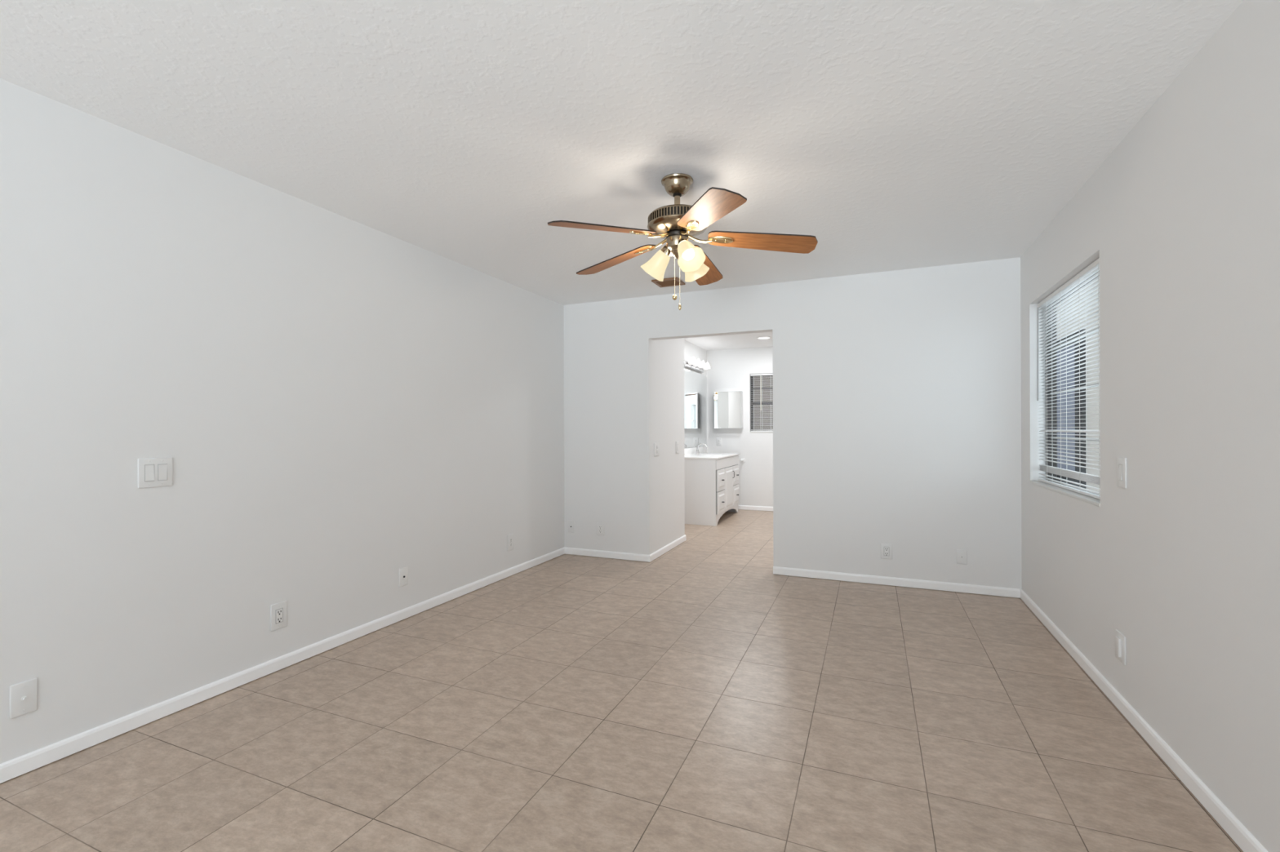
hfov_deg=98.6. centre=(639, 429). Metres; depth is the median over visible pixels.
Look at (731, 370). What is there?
wall
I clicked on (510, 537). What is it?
power outlet
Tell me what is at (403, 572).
cable plate
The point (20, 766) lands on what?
baseboard
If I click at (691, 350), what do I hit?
wall
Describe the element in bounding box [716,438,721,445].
power outlet
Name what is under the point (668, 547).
baseboard
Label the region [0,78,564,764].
wall
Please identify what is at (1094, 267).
window blind
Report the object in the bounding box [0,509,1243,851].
floor
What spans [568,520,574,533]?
cable plate
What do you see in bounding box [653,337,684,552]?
wall
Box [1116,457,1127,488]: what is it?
light switch
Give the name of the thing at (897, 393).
wall
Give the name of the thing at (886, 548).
socket
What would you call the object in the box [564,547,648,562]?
baseboard
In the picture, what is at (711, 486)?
vanity cabinet
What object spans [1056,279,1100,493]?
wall
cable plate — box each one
[9,678,37,719]
[399,566,408,586]
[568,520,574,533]
[956,549,967,564]
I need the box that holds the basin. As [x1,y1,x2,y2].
[698,453,721,455]
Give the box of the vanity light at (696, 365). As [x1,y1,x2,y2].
[684,356,710,373]
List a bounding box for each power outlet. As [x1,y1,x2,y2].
[270,600,287,631]
[506,533,513,551]
[596,523,604,535]
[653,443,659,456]
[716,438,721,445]
[880,543,892,559]
[1115,629,1126,665]
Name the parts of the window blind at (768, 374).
ladder cord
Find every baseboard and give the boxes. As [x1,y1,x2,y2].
[0,546,564,783]
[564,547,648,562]
[648,534,685,562]
[738,505,773,511]
[773,566,1020,598]
[1020,589,1267,851]
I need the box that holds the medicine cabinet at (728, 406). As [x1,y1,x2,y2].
[714,391,743,428]
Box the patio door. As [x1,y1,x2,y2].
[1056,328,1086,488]
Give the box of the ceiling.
[0,0,1243,350]
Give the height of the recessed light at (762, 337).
0.009 m
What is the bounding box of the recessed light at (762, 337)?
[756,336,771,339]
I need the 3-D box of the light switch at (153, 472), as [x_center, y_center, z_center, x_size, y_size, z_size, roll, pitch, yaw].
[-2.034,0.182,2.313,0.012,0.122,0.122,0,0,23]
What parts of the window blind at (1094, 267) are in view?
ladder cord, ladder cord, rail, ladder cord, ladder cord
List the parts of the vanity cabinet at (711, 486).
drawer, drawer, frame, false drawer, door, drawer, drawer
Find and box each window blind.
[750,373,773,431]
[1036,257,1100,499]
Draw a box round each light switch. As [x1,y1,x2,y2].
[137,457,173,488]
[675,441,679,453]
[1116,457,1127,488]
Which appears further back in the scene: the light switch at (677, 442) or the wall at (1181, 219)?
the light switch at (677, 442)
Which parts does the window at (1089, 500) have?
sill, awning rail, awning rail, awning rail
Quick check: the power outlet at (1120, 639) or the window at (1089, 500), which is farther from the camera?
the window at (1089, 500)
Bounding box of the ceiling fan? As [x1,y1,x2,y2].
[547,173,817,310]
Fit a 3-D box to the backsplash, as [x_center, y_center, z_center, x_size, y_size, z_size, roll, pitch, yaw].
[0.707,0.308,7.711,0.020,0.094,1.300,0,0,23]
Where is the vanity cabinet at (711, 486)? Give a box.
[684,455,738,526]
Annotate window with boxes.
[750,375,773,432]
[1029,270,1100,506]
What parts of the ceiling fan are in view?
blade, blade, lamp shade, pull chain, chain knob, bulb, lamp shade, lamp shade, blade, blade, blade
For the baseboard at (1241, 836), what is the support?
attached to the wall at (1181, 219)
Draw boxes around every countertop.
[684,446,739,459]
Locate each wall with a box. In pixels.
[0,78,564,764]
[564,257,1022,598]
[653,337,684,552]
[684,340,706,453]
[706,346,773,511]
[1020,0,1279,851]
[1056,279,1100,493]
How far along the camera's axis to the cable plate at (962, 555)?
4.07 m
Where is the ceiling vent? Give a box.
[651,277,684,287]
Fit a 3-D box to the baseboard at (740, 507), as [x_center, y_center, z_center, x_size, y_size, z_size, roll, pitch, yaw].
[2.263,1.179,8.014,2.652,0.062,0.012,0,0,23]
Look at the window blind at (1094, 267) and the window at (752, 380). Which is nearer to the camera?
the window blind at (1094, 267)
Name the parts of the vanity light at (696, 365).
lamp shade, plate, chrome rail, lamp shade, lamp shade, lamp shade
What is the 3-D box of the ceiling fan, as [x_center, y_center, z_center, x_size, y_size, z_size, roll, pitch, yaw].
[0.201,-0.903,2.752,1.289,0.642,1.237,0,0,23]
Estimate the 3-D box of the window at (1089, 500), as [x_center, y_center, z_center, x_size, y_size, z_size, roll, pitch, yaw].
[2.458,-0.240,3.120,0.149,1.208,1.232,0,0,23]
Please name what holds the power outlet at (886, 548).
attached to the wall at (897, 393)
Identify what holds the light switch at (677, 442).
attached to the wall at (668, 354)
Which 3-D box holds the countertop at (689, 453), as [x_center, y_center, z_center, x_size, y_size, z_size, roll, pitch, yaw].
[0.959,0.319,7.606,0.565,0.118,1.300,0,0,23]
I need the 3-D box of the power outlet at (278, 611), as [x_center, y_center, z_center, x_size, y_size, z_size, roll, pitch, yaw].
[-1.831,0.947,2.792,0.010,0.132,0.083,0,0,23]
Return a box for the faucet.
[695,443,707,454]
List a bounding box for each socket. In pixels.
[275,608,283,623]
[884,546,888,555]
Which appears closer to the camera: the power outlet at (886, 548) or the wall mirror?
the power outlet at (886, 548)
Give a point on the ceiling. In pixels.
(894, 135)
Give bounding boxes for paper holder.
[740,457,745,462]
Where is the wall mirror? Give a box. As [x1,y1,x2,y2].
[684,368,706,448]
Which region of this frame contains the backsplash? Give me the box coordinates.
[684,446,704,455]
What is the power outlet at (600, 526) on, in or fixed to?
attached to the wall at (897, 393)
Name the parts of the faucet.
spout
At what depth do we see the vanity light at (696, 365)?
7.73 m
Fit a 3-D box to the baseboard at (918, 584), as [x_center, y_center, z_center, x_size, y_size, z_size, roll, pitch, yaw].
[1.915,1.177,4.271,1.738,0.062,0.012,0,0,23]
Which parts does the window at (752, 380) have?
meeting rail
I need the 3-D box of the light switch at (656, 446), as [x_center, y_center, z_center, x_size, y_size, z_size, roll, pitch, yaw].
[0.159,0.192,5.215,0.010,0.124,0.125,0,0,23]
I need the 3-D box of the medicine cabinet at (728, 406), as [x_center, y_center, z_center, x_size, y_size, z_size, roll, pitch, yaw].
[1.347,-0.291,8.354,0.432,0.556,0.094,0,0,23]

